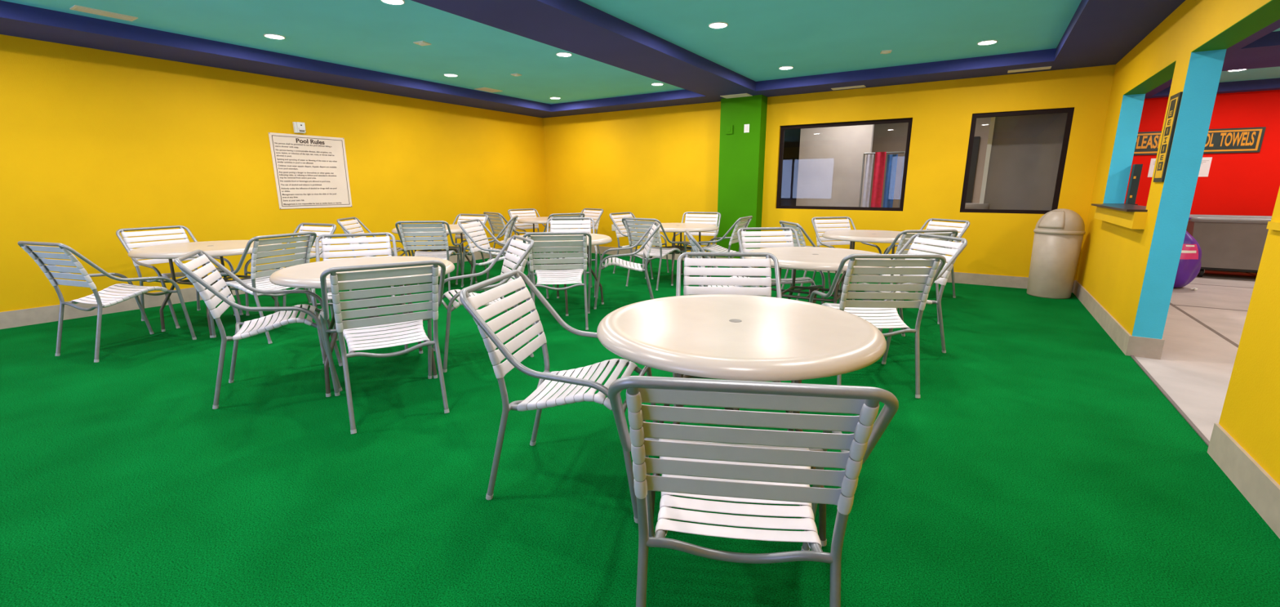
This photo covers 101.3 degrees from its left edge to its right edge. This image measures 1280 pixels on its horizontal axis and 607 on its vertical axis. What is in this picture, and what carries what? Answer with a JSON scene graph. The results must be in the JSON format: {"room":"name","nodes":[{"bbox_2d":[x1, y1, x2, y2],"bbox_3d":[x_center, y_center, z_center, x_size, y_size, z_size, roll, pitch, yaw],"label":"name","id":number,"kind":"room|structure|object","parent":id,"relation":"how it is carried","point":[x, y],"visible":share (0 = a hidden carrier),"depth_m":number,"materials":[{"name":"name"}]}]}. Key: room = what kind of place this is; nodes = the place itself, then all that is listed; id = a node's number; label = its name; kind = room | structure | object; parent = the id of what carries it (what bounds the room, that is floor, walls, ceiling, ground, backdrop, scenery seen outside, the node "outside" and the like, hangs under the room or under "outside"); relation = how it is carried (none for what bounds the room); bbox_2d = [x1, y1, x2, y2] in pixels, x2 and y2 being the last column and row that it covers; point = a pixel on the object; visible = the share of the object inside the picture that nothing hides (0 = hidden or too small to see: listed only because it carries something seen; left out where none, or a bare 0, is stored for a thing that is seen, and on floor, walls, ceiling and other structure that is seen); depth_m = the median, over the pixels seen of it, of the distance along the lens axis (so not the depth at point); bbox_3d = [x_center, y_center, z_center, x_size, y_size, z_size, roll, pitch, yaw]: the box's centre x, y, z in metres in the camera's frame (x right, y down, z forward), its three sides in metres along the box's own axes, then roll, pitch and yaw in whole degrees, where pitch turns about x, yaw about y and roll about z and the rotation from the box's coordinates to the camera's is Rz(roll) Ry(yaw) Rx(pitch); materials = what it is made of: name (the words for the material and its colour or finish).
{"room":"poolside dining area","nodes":[
{"label":"poolside dining area","id":0,"kind":"room"},
{"bbox_2d":[0,34,546,311],"bbox_3d":[-4.791,-1.453,6.162,0.200,2.672,10.519,8,15,32],"label":"wall","id":1,"kind":"structure","parent":0,"point":[95,144],"depth_m":5.77,"materials":[{"name":"yellow paint"}]},
{"bbox_2d":[0,245,535,328],"bbox_3d":[-4.645,-0.230,6.462,0.014,0.152,10.319,8,15,32],"label":"baseboard","id":2,"kind":"structure","parent":1,"relation":"attached to","point":[19,317],"depth_m":5.19,"materials":[{"name":"beige tile"}]},
{"bbox_2d":[292,121,306,133],"bbox_3d":[-4.268,-2.204,6.583,0.066,0.128,0.116,8,15,32],"label":"fire alarm","id":3,"kind":"object","parent":1,"relation":"attached to","point":[299,127],"visible":1,"depth_m":6.56,"materials":[{"name":"white plastic"}]},
{"bbox_2d":[268,132,351,208],"bbox_3d":[-4.234,-1.701,6.801,0.010,0.910,0.910,8,15,32],"label":"sign","id":4,"kind":"object","parent":1,"relation":"attached to","point":[311,171],"visible":1,"depth_m":6.76,"materials":[{"name":"white"}]},
{"bbox_2d":[0,0,1185,117],"bbox_3d":[-1.109,-2.216,3.705,8.412,0.125,10.319,8,15,32],"label":"trim","id":5,"kind":"structure","parent":1,"relation":"attached to","point":[1100,33],"depth_m":5.70,"materials":[{"name":"blue paint"}]},
{"bbox_2d":[720,93,752,98],"bbox_3d":[1.411,-3.040,7.694,0.410,0.008,0.235,8,15,32],"label":"air vent","id":6,"kind":"object","parent":5,"relation":"in","point":[743,95],"visible":1,"depth_m":7.69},
{"bbox_2d":[1007,66,1051,72],"bbox_3d":[4.433,-2.664,5.984,0.400,0.008,0.125,8,15,32],"label":"air vent","id":7,"kind":"object","parent":5,"relation":"attached to","point":[1046,67],"visible":1,"depth_m":5.98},
{"bbox_2d":[0,251,1279,606],"bbox_3d":[-1.195,0.382,4.319,8.624,0.120,10.679,8,15,32],"label":"floor","id":8,"kind":"structure","parent":0,"point":[1035,463],"depth_m":2.31,"materials":[{"name":"carpet"}]},
{"bbox_2d":[17,240,196,362],"bbox_3d":[-4.112,-0.073,4.097,0.612,0.880,0.700,4,13,18],"label":"chair","id":9,"kind":"object","parent":8,"relation":"on","point":[38,257],"visible":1,"depth_m":3.90,"materials":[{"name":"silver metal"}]},
{"bbox_2d":[115,225,243,328],"bbox_3d":[-4.405,-0.284,5.046,0.700,0.880,0.612,5,14,22],"label":"chair","id":10,"kind":"object","parent":8,"relation":"on","point":[126,241],"visible":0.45,"depth_m":5.00,"materials":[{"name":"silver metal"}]},
{"bbox_2d":[128,240,282,337],"bbox_3d":[-3.841,-0.157,4.777,1.080,0.742,1.080,-6,14,-24],"label":"round table","id":11,"kind":"object","parent":8,"relation":"on","point":[221,248],"visible":0.68,"depth_m":4.54,"materials":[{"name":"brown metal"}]},
{"bbox_2d":[173,248,342,408],"bbox_3d":[-2.311,0.106,3.283,0.700,0.880,0.612,-7,14,-28],"label":"chair","id":12,"kind":"object","parent":8,"relation":"on","point":[200,284],"visible":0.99,"depth_m":3.13,"materials":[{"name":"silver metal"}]},
{"bbox_2d":[204,231,320,343],"bbox_3d":[-3.223,-0.168,4.519,0.700,0.880,0.612,4,13,20],"label":"chair","id":13,"kind":"object","parent":8,"relation":"on","point":[264,275],"visible":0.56,"depth_m":4.35,"materials":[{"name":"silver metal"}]},
{"bbox_2d":[244,222,336,318],"bbox_3d":[-3.532,-0.351,5.341,0.612,0.880,0.700,5,14,22],"label":"chair","id":14,"kind":"object","parent":8,"relation":"on","point":[313,255],"visible":0.2,"depth_m":5.47,"materials":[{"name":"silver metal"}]},
{"bbox_2d":[311,231,408,363],"bbox_3d":[-2.193,-0.083,4.130,0.612,0.880,0.700,-6,14,-26],"label":"chair","id":15,"kind":"object","parent":8,"relation":"on","point":[326,255],"visible":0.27,"depth_m":4.28,"materials":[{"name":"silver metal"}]},
{"bbox_2d":[269,255,454,396],"bbox_3d":[-1.797,0.114,3.549,1.080,0.742,1.080,4,13,20],"label":"round table","id":16,"kind":"object","parent":8,"relation":"on","point":[307,275],"visible":0.41,"depth_m":3.35,"materials":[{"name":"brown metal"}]},
{"bbox_2d":[337,216,411,290],"bbox_3d":[-3.307,-0.642,6.646,0.700,0.880,0.612,-2,13,-6],"label":"chair","id":17,"kind":"object","parent":8,"relation":"on","point":[344,228],"visible":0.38,"depth_m":6.58,"materials":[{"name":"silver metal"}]},
{"bbox_2d":[320,259,449,433],"bbox_3d":[-1.452,0.167,3.001,0.612,0.880,0.700,-8,15,-32],"label":"chair","id":18,"kind":"object","parent":8,"relation":"on","point":[344,328],"visible":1,"depth_m":2.78,"materials":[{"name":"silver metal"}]},
{"bbox_2d":[395,220,463,295],"bbox_3d":[-2.514,-0.574,6.338,0.612,0.880,0.700,-2,13,-8],"label":"chair","id":19,"kind":"object","parent":8,"relation":"on","point":[420,231],"visible":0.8,"depth_m":6.06,"materials":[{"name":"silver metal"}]},
{"bbox_2d":[391,224,479,282],"bbox_3d":[-2.626,-0.628,6.884,1.080,0.742,1.080,2,13,9],"label":"round table","id":20,"kind":"object","parent":8,"relation":"on","point":[455,228],"visible":0.29,"depth_m":6.78,"materials":[{"name":"beige plastic"}]},
{"bbox_2d":[425,213,488,284],"bbox_3d":[-2.498,-0.765,7.195,0.612,0.880,0.700,6,14,25],"label":"chair","id":21,"kind":"object","parent":8,"relation":"on","point":[485,218],"visible":0.45,"depth_m":7.32,"materials":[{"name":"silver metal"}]},
{"bbox_2d":[432,234,534,372],"bbox_3d":[-1.184,-0.040,3.929,0.700,0.880,0.612,-7,14,-27],"label":"chair","id":22,"kind":"object","parent":8,"relation":"on","point":[511,242],"visible":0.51,"depth_m":3.90,"materials":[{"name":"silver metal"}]},
{"bbox_2d":[461,214,518,287],"bbox_3d":[-1.966,-0.702,6.907,0.700,0.880,0.612,-1,13,-6],"label":"chair","id":23,"kind":"object","parent":8,"relation":"on","point":[510,224],"visible":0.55,"depth_m":6.69,"materials":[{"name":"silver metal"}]},
{"bbox_2d":[457,218,536,290],"bbox_3d":[-1.635,-0.522,6.098,0.700,0.880,0.612,1,13,7],"label":"chair","id":24,"kind":"object","parent":8,"relation":"on","point":[468,236],"visible":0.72,"depth_m":5.99,"materials":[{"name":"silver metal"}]},
{"bbox_2d":[483,211,542,264],"bbox_3d":[-1.984,-0.994,8.218,0.700,0.880,0.612,-11,17,-40],"label":"chair","id":25,"kind":"object","parent":8,"relation":"on","point":[494,222],"visible":0.34,"depth_m":8.02,"materials":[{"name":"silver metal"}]},
{"bbox_2d":[507,208,559,253],"bbox_3d":[-1.814,-1.158,8.955,0.612,0.880,0.700,-12,17,-42],"label":"chair","id":26,"kind":"object","parent":8,"relation":"on","point":[512,212],"visible":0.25,"depth_m":9.06,"materials":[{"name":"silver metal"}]},
{"bbox_2d":[517,216,584,258],"bbox_3d":[-1.456,-1.033,8.693,1.080,0.742,1.080,-3,13,-14],"label":"round table","id":27,"kind":"object","parent":8,"relation":"on","point":[543,220],"visible":0.23,"depth_m":8.29,"materials":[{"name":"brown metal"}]},
{"bbox_2d":[522,231,591,329],"bbox_3d":[-0.745,-0.247,4.857,0.612,0.880,0.700,-2,13,-7],"label":"chair","id":28,"kind":"object","parent":8,"relation":"on","point":[552,277],"visible":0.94,"depth_m":4.61,"materials":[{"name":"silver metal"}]},
{"bbox_2d":[532,212,584,264],"bbox_3d":[-1.233,-0.935,7.947,0.612,0.880,0.700,-9,15,-33],"label":"chair","id":29,"kind":"object","parent":8,"relation":"on","point":[553,215],"visible":0.1,"depth_m":7.63,"materials":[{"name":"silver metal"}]},
{"bbox_2d":[459,269,657,523],"bbox_3d":[-0.288,0.336,2.236,0.700,0.880,0.612,2,13,10],"label":"chair","id":30,"kind":"object","parent":8,"relation":"on","point":[537,400],"visible":0.92,"depth_m":2.13,"materials":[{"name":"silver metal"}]},
{"bbox_2d":[506,233,612,315],"bbox_3d":[-0.833,-0.331,5.538,1.080,0.742,1.080,-10,16,-38],"label":"round table","id":31,"kind":"object","parent":8,"relation":"on","point":[597,238],"visible":0.23,"depth_m":5.33,"materials":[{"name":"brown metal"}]},
{"bbox_2d":[543,217,597,298],"bbox_3d":[-0.823,-0.562,6.272,0.612,0.880,0.700,-1,13,-6],"label":"chair","id":32,"kind":"object","parent":8,"relation":"on","point":[553,228],"visible":0.34,"depth_m":6.46,"materials":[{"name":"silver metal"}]},
{"bbox_2d":[554,208,603,257],"bbox_3d":[-1.056,-1.183,9.060,0.700,0.880,0.612,-12,17,-42],"label":"chair","id":33,"kind":"object","parent":8,"relation":"on","point":[596,216],"visible":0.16,"depth_m":9.10,"materials":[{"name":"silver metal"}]},
{"bbox_2d":[593,221,660,309],"bbox_3d":[-0.149,-0.432,5.681,0.700,0.880,0.612,-1,13,-3],"label":"chair","id":34,"kind":"object","parent":8,"relation":"on","point":[653,229],"visible":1,"depth_m":5.50,"materials":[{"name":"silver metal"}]},
{"bbox_2d":[608,211,669,273],"bbox_3d":[-0.011,-0.877,7.679,0.700,0.880,0.612,8,15,34],"label":"chair","id":35,"kind":"object","parent":8,"relation":"on","point":[615,223],"visible":0.46,"depth_m":7.68,"materials":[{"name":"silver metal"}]},
{"bbox_2d":[622,217,686,290],"bbox_3d":[0.192,-0.670,6.747,0.612,0.880,0.700,9,15,35],"label":"chair","id":36,"kind":"object","parent":8,"relation":"on","point":[661,252],"visible":0.78,"depth_m":6.56,"materials":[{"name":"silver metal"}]},
{"bbox_2d":[637,222,718,285],"bbox_3d":[0.511,-0.687,7.128,1.080,0.742,1.080,7,14,29],"label":"round table","id":37,"kind":"object","parent":8,"relation":"on","point":[680,228],"visible":0.68,"depth_m":6.84,"materials":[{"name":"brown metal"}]},
{"bbox_2d":[671,211,720,276],"bbox_3d":[0.830,-0.877,7.674,0.612,0.880,0.700,4,13,18],"label":"chair","id":38,"kind":"object","parent":8,"relation":"on","point":[688,216],"visible":0.41,"depth_m":7.83,"materials":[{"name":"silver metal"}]},
{"bbox_2d":[688,215,752,285],"bbox_3d":[1.050,-0.706,6.906,0.700,0.880,0.612,7,14,27],"label":"chair","id":39,"kind":"object","parent":8,"relation":"on","point":[734,235],"visible":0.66,"depth_m":6.76,"materials":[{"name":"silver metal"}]},
{"bbox_2d":[684,229,766,287],"bbox_3d":[0.746,-0.171,4.503,0.700,0.880,0.612,0,13,1],"label":"chair","id":40,"kind":"object","parent":8,"relation":"on","point":[695,246],"visible":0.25,"depth_m":4.26,"materials":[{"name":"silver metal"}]},
{"bbox_2d":[672,251,794,431],"bbox_3d":[0.482,0.204,2.822,0.612,0.880,0.700,1,13,4],"label":"chair","id":41,"kind":"object","parent":8,"relation":"on","point":[735,281],"visible":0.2,"depth_m":3.02,"materials":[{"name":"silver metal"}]},
{"bbox_2d":[596,293,886,546],"bbox_3d":[0.373,0.426,2.132,1.080,0.742,1.080,12,17,44],"label":"round table","id":42,"kind":"object","parent":8,"relation":"on","point":[726,336],"visible":0.76,"depth_m":1.84,"materials":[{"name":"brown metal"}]},
{"bbox_2d":[608,375,898,606],"bbox_3d":[0.263,0.509,1.453,0.612,0.880,0.700,2,13,8],"label":"chair","id":43,"kind":"object","parent":8,"relation":"on","point":[775,468],"visible":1,"depth_m":1.18,"materials":[{"name":"white plastic"}]},
{"bbox_2d":[737,226,825,304],"bbox_3d":[1.227,-0.209,4.673,0.612,0.880,0.700,-2,13,-8],"label":"chair","id":44,"kind":"object","parent":8,"relation":"on","point":[743,246],"visible":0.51,"depth_m":4.86,"materials":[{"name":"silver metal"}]},
{"bbox_2d":[779,220,853,300],"bbox_3d":[1.945,-0.465,5.815,0.700,0.880,0.612,-1,13,-6],"label":"chair","id":45,"kind":"object","parent":8,"relation":"on","point":[797,226],"visible":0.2,"depth_m":5.63,"materials":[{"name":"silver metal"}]},
{"bbox_2d":[743,246,891,303],"bbox_3d":[1.355,-0.021,4.130,1.080,0.742,1.080,0,13,0],"label":"round table","id":46,"kind":"object","parent":8,"relation":"on","point":[806,258],"visible":0.66,"depth_m":3.96,"materials":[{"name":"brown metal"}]},
{"bbox_2d":[810,216,881,294],"bbox_3d":[2.486,-0.590,6.376,0.612,0.880,0.700,-3,13,-14],"label":"chair","id":47,"kind":"object","parent":8,"relation":"on","point":[817,227],"visible":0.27,"depth_m":6.54,"materials":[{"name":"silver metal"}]},
{"bbox_2d":[822,229,928,301],"bbox_3d":[2.578,-0.409,5.868,1.115,0.742,1.115,6,14,25],"label":"round table","id":48,"kind":"object","parent":8,"relation":"on","point":[852,235],"visible":0.62,"depth_m":5.66,"materials":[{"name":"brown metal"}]},
{"bbox_2d":[808,253,946,397],"bbox_3d":[1.465,0.078,3.383,0.612,0.880,0.700,1,13,4],"label":"chair","id":49,"kind":"object","parent":8,"relation":"on","point":[890,307],"visible":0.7,"depth_m":3.10,"materials":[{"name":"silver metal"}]},
{"bbox_2d":[838,232,967,352],"bbox_3d":[2.006,-0.086,4.115,0.700,0.880,0.612,-2,13,-11],"label":"chair","id":50,"kind":"object","parent":8,"relation":"on","point":[945,272],"visible":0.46,"depth_m":4.00,"materials":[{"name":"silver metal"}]},
{"bbox_2d":[852,229,958,325],"bbox_3d":[2.504,-0.291,5.033,0.612,0.880,0.700,-2,13,-8],"label":"chair","id":51,"kind":"object","parent":8,"relation":"on","point":[954,233],"visible":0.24,"depth_m":4.67,"materials":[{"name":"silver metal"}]},
{"bbox_2d":[876,217,969,297],"bbox_3d":[3.252,-0.519,6.053,0.700,0.880,0.612,-4,13,-18],"label":"chair","id":52,"kind":"object","parent":8,"relation":"on","point":[965,225],"visible":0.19,"depth_m":6.01,"materials":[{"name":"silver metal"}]},
{"bbox_2d":[1026,208,1085,298],"bbox_3d":[4.770,-0.582,6.032,0.466,1.000,0.466,8,15,32],"label":"trash bin","id":53,"kind":"object","parent":8,"relation":"on","point":[1059,233],"visible":1,"depth_m":5.89,"materials":[{"name":"beige plastic"}]},
{"bbox_2d":[1,0,1279,104],"bbox_3d":[1.373,-2.431,4.089,12.544,0.120,14.100,8,15,32],"label":"ceiling","id":54,"kind":"structure","parent":0,"point":[760,37],"depth_m":5.00,"materials":[{"name":"teal paint"}]},
{"bbox_2d":[69,4,137,21],"bbox_3d":[-4.476,-2.424,4.391,0.160,0.008,0.380,8,15,32],"label":"ceiling vent","id":55,"kind":"object","parent":54,"relation":"in","point":[76,7],"visible":1,"depth_m":4.38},
{"bbox_2d":[263,33,285,39],"bbox_3d":[-3.531,-2.578,5.075,0.176,0.008,0.176,8,15,32],"label":"recessed light","id":56,"kind":"object","parent":54,"relation":"in","point":[268,35],"visible":1,"depth_m":5.07,"materials":[{"name":"white glass"}]},
{"bbox_2d":[380,0,404,4],"bbox_3d":[-1.933,-2.363,4.102,0.176,0.008,0.176,8,15,32],"label":"recessed light","id":57,"kind":"object","parent":54,"relation":"in","point":[389,2],"visible":1,"depth_m":4.13,"materials":[{"name":"white glass"}]},
{"bbox_2d":[413,40,431,45],"bbox_3d":[-2.201,-2.625,5.311,0.120,0.022,0.120,5,13,21],"label":"ceiling sensor","id":58,"kind":"object","parent":54,"relation":"attached to","point":[419,42],"visible":1,"depth_m":5.28,"materials":[{"name":"beige plastic"}]},
{"bbox_2d":[474,87,502,92],"bbox_3d":[-2.277,-3.206,7.889,0.230,0.008,0.350,8,15,32],"label":"ceiling vent","id":59,"kind":"object","parent":54,"relation":"in","point":[485,89],"visible":1,"depth_m":7.89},
{"bbox_2d":[555,52,572,56],"bbox_3d":[-0.836,-2.739,5.779,0.176,0.008,0.176,8,15,32],"label":"recessed light","id":60,"kind":"object","parent":54,"relation":"in","point":[560,54],"visible":1,"depth_m":5.77,"materials":[{"name":"white glass"}]},
{"bbox_2d":[411,0,755,96],"bbox_3d":[-1.139,-2.237,3.797,0.756,0.125,9.045,8,15,32],"label":"ceiling beam","id":61,"kind":"structure","parent":54,"relation":"attached to","point":[578,27],"depth_m":4.75,"materials":[{"name":"blue paint"}]},
{"bbox_2d":[708,22,728,28],"bbox_3d":[0.706,-2.509,4.739,0.176,0.008,0.176,8,15,32],"label":"recessed light","id":62,"kind":"object","parent":54,"relation":"in","point":[715,24],"visible":1,"depth_m":4.73,"materials":[{"name":"white glass"}]},
{"bbox_2d":[778,66,793,69],"bbox_3d":[1.794,-2.891,6.448,0.176,0.008,0.176,8,15,32],"label":"recessed light","id":63,"kind":"object","parent":54,"relation":"in","point":[781,67],"visible":1,"depth_m":6.43,"materials":[{"name":"white glass"}]},
{"bbox_2d":[977,40,997,44],"bbox_3d":[3.522,-2.644,5.324,0.176,0.008,0.176,8,15,32],"label":"recessed light","id":64,"kind":"object","parent":54,"relation":"in","point":[986,42],"visible":1,"depth_m":5.31,"materials":[{"name":"white glass"}]},
{"bbox_2d":[716,94,767,257],"bbox_3d":[1.565,-1.844,8.162,0.641,2.547,0.247,8,15,32],"label":"wall pillar","id":65,"kind":"structure","parent":0,"point":[741,153],"depth_m":7.98,"materials":[{"name":"green paint"}]},
{"bbox_2d":[725,124,733,133],"bbox_3d":[1.354,-2.635,7.958,0.110,0.125,0.024,8,15,32],"label":"outlet box","id":66,"kind":"object","parent":65,"relation":"attached to","point":[729,128],"visible":1,"depth_m":7.95,"materials":[{"name":"green paint"}]},
{"bbox_2d":[743,124,749,132],"bbox_3d":[1.589,-2.606,7.819,0.082,0.118,0.011,8,15,32],"label":"wall switch","id":67,"kind":"object","parent":65,"relation":"attached to","point":[746,129],"visible":1,"depth_m":7.82,"materials":[{"name":"white plastic"}]},
{"bbox_2d":[542,64,1115,280],"bbox_3d":[1.697,-1.939,8.302,8.777,2.672,0.160,8,15,32],"label":"wall","id":68,"kind":"structure","parent":0,"point":[660,163],"depth_m":7.36,"materials":[{"name":"yellow paint"}]},
{"bbox_2d":[580,245,1075,292],"bbox_3d":[1.600,-0.664,8.394,8.384,0.142,0.261,8,15,32],"label":"baseboard","id":69,"kind":"structure","parent":68,"relation":"attached to","point":[1016,282],"depth_m":6.83,"materials":[{"name":"beige tile"}]},
{"bbox_2d":[776,117,912,210],"bbox_3d":[2.861,-1.958,7.524,1.773,1.210,0.050,8,15,32],"label":"window","id":70,"kind":"structure","parent":68,"relation":"in","point":[909,120],"depth_m":7.45,"materials":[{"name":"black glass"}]},
{"bbox_2d":[831,84,866,89],"bbox_3d":[2.802,-2.902,7.064,0.420,0.008,0.125,8,15,32],"label":"air vent","id":71,"kind":"object","parent":68,"relation":"attached to","point":[860,86],"visible":1,"depth_m":7.06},
{"bbox_2d":[960,106,1074,213],"bbox_3d":[4.573,-1.718,6.428,0.995,1.209,0.050,8,15,32],"label":"window","id":72,"kind":"structure","parent":68,"relation":"in","point":[1069,110],"depth_m":6.34,"materials":[{"name":"black metal"}]},
{"bbox_2d":[795,124,874,206],"bbox_3d":[3.329,-2.118,9.092,1.170,2.672,0.120,8,15,32],"label":"wall partition","id":73,"kind":"structure","parent":0,"point":[830,162],"depth_m":8.99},
{"bbox_2d":[780,160,798,205],"bbox_3d":[2.703,-1.750,9.681,0.380,1.700,0.080,8,15,32],"label":"trim","id":74,"kind":"structure","parent":73,"relation":"attached to","point":[790,168],"depth_m":9.53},
{"bbox_2d":[868,117,991,207],"bbox_3d":[3.206,-2.194,9.435,7.183,2.672,3.421,8,15,32],"label":"wall","id":75,"kind":"structure","parent":0,"point":[887,137],"depth_m":9.97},
{"bbox_2d":[782,128,800,160],"bbox_3d":[2.806,-2.155,10.118,0.800,2.300,0.060,8,15,32],"label":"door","id":76,"kind":"structure","parent":75,"relation":"in","point":[792,136],"depth_m":9.87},
{"bbox_2d":[965,136,980,202],"bbox_3d":[5.819,-1.936,9.577,0.400,2.100,0.070,8,15,32],"label":"door","id":77,"kind":"structure","parent":75,"relation":"in","point":[976,139],"depth_m":9.36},
{"bbox_2d":[983,112,1067,210],"bbox_3d":[5.155,-1.632,6.900,1.003,2.672,0.100,8,15,32],"label":"wall","id":78,"kind":"structure","parent":0,"point":[1025,153],"depth_m":6.87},
{"bbox_2d":[979,116,995,203],"bbox_3d":[4.711,-1.693,7.177,0.050,2.672,0.180,8,15,32],"label":"trim","id":79,"kind":"structure","parent":78,"relation":"attached to","point":[993,118],"depth_m":7.05,"materials":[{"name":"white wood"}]},
{"bbox_2d":[1076,0,1279,484],"bbox_3d":[2.454,-0.459,1.647,0.165,2.672,10.519,8,15,32],"label":"wall","id":80,"kind":"structure","parent":0,"point":[1113,260],"depth_m":3.63,"materials":[{"name":"yellow paint"}]},
{"bbox_2d":[1091,203,1147,229],"bbox_3d":[4.368,-0.794,4.685,0.358,0.146,1.820,8,15,32],"label":"shelf","id":81,"kind":"object","parent":80,"relation":"attached to","point":[1128,215],"visible":0.91,"depth_m":4.38,"materials":[{"name":"yellow paint"}]},
{"bbox_2d":[1091,203,1147,212],"bbox_3d":[4.373,-0.858,4.679,0.358,0.017,1.800,8,15,32],"label":"countertop","id":82,"kind":"structure","parent":81,"relation":"on","point":[1121,206],"depth_m":4.58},
{"bbox_2d":[1124,164,1142,204],"bbox_3d":[4.945,-1.194,5.257,0.057,0.385,0.102,8,15,32],"label":"box","id":83,"kind":"object","parent":81,"relation":"on","point":[1136,170],"visible":0.98,"depth_m":5.22,"materials":[{"name":"black metal"}]},
{"bbox_2d":[1102,48,1226,338],"bbox_3d":[4.317,-0.905,4.537,0.164,1.983,2.090,8,15,32],"label":"trim","id":84,"kind":"structure","parent":80,"relation":"attached to","point":[1205,68],"depth_m":3.71,"materials":[{"name":"paint"}]},
{"bbox_2d":[1152,91,1182,182],"bbox_3d":[3.742,-1.169,3.728,0.016,0.596,0.230,8,15,32],"label":"vertical sign","id":85,"kind":"object","parent":80,"relation":"attached to","point":[1175,100],"visible":1,"depth_m":3.70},
{"bbox_2d":[1072,280,1279,538],"bbox_3d":[2.510,0.753,2.003,0.193,0.152,10.319,8,15,32],"label":"baseboard","id":86,"kind":"structure","parent":80,"relation":"attached to","point":[1262,491],"depth_m":2.34,"materials":[{"name":"beige tile"}]},
{"bbox_2d":[1124,0,1279,94],"bbox_3d":[3.840,-1.704,3.595,0.164,0.014,3.852,8,15,32],"label":"trim","id":87,"kind":"structure","parent":80,"relation":"attached to","point":[1268,13],"depth_m":3.13,"materials":[{"name":"green paint"}]},
{"bbox_2d":[1144,18,1279,98],"bbox_3d":[4.908,-1.787,1.739,3.567,0.125,13.800,8,15,32],"label":"trim","id":88,"kind":"structure","parent":80,"relation":"attached to","point":[1261,49],"depth_m":5.56,"materials":[{"name":"blue paint"}]},
{"bbox_2d":[1266,221,1279,231],"bbox_3d":[1.908,-0.063,1.032,0.018,0.032,2.975,8,15,32],"label":"trim","id":89,"kind":"structure","parent":80,"relation":"attached to","point":[1274,225],"depth_m":2.21,"materials":[{"name":"yellow paint"}]},
{"bbox_2d":[1134,269,1257,440],"bbox_3d":[4.961,0.811,2.353,3.920,0.120,14.090,8,15,32],"label":"floor","id":90,"kind":"structure","parent":0,"point":[1194,368],"depth_m":4.22,"materials":[{"name":"tile"}]},
{"bbox_2d":[1130,355,1209,445],"bbox_3d":[3.230,0.558,3.233,0.018,0.016,1.770,8,15,32],"label":"trim","id":91,"kind":"structure","parent":90,"relation":"on","point":[1188,420],"depth_m":3.07,"materials":[{"name":"metal"}]},
{"bbox_2d":[1173,217,1201,290],"bbox_3d":[6.677,-0.637,6.568,0.522,0.873,0.520,8,15,32],"label":"bag","id":92,"kind":"object","parent":90,"relation":"on","point":[1189,263],"visible":0.3,"depth_m":6.38,"materials":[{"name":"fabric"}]},
{"bbox_2d":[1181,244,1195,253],"bbox_3d":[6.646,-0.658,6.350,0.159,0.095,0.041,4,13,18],"label":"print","id":93,"kind":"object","parent":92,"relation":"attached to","point":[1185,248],"depth_m":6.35},
{"bbox_2d":[1179,244,1198,259],"bbox_3d":[6.636,-0.629,6.370,0.238,0.180,0.126,8,15,32],"label":"print","id":94,"kind":"object","parent":92,"relation":"attached to","point":[1189,251],"depth_m":6.35},
{"bbox_2d":[1169,271,1256,347],"bbox_3d":[5.130,0.725,2.459,3.767,0.002,13.300,8,15,32],"label":"grout lines","id":95,"kind":"object","parent":90,"relation":"on","point":[1171,304],"depth_m":5.13,"materials":[{"name":"concrete"}]},
{"bbox_2d":[1186,213,1271,276],"bbox_3d":[8.369,-0.777,7.263,1.404,0.835,0.895,8,15,32],"label":"counter","id":96,"kind":"object","parent":90,"relation":"on","point":[1230,242],"visible":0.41,"depth_m":7.08,"materials":[{"name":"grey plastic"}]},
{"bbox_2d":[1124,89,1279,215],"bbox_3d":[8.676,-1.832,7.775,3.967,2.672,0.200,8,15,32],"label":"wall","id":97,"kind":"structure","parent":0,"point":[1241,184],"depth_m":7.61,"materials":[{"name":"paint"}]},
{"bbox_2d":[1147,158,1155,177],"bbox_3d":[7.953,-2.085,8.067,0.190,0.280,0.004,8,15,32],"label":"paper notice","id":98,"kind":"object","parent":97,"relation":"attached to","point":[1153,161],"visible":0.36,"depth_m":8.10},
{"bbox_2d":[1133,126,1266,155],"bbox_3d":[8.194,-2.405,7.826,1.482,0.344,0.023,8,15,32],"label":"sign","id":99,"kind":"object","parent":97,"relation":"attached to","point":[1242,140],"visible":0.6,"depth_m":7.63,"materials":[{"name":"gold metal"}]},
{"bbox_2d":[1198,156,1212,176],"bbox_3d":[8.354,-2.030,7.817,0.190,0.280,0.004,8,15,32],"label":"paper notice","id":100,"kind":"object","parent":97,"relation":"attached to","point":[1206,162],"visible":0.5,"depth_m":7.79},
{"bbox_3d":[3.229,-0.828,9.725,7.033,0.120,3.421,8,15,32],"label":"floor","id":101,"kind":"structure","parent":0,"visible":0},
{"bbox_2d":[858,151,905,207],"bbox_3d":[3.717,-1.448,8.186,0.610,1.757,0.400,8,15,32],"label":"towel rack","id":102,"kind":"object","parent":101,"relation":"on","point":[901,152],"visible":0.43,"depth_m":8.11,"materials":[{"name":"silver metal"}]},
{"bbox_2d":[862,154,873,207],"bbox_3d":[3.555,-1.727,8.236,0.100,1.180,0.053,8,15,32],"label":"hanging towel","id":103,"kind":"object","parent":102,"relation":"hanging from","point":[869,157],"visible":0.72,"depth_m":8.19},
{"bbox_2d":[870,151,886,207],"bbox_3d":[3.682,-1.724,8.154,0.150,1.210,0.053,8,15,32],"label":"hanging towel","id":104,"kind":"object","parent":102,"relation":"hanging from","point":[880,157],"visible":0.7,"depth_m":8.11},
{"bbox_2d":[882,154,897,207],"bbox_3d":[3.825,-1.685,8.069,0.140,1.170,0.053,8,15,32],"label":"hanging towel","id":105,"kind":"object","parent":102,"relation":"hanging from","point":[891,164],"visible":0.69,"depth_m":8.02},
{"bbox_2d":[964,202,989,208],"bbox_3d":[4.516,-0.862,7.247,0.400,1.020,0.400,8,15,32],"label":"basin","id":106,"kind":"object","parent":101,"relation":"on","point":[968,205],"visible":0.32,"depth_m":6.97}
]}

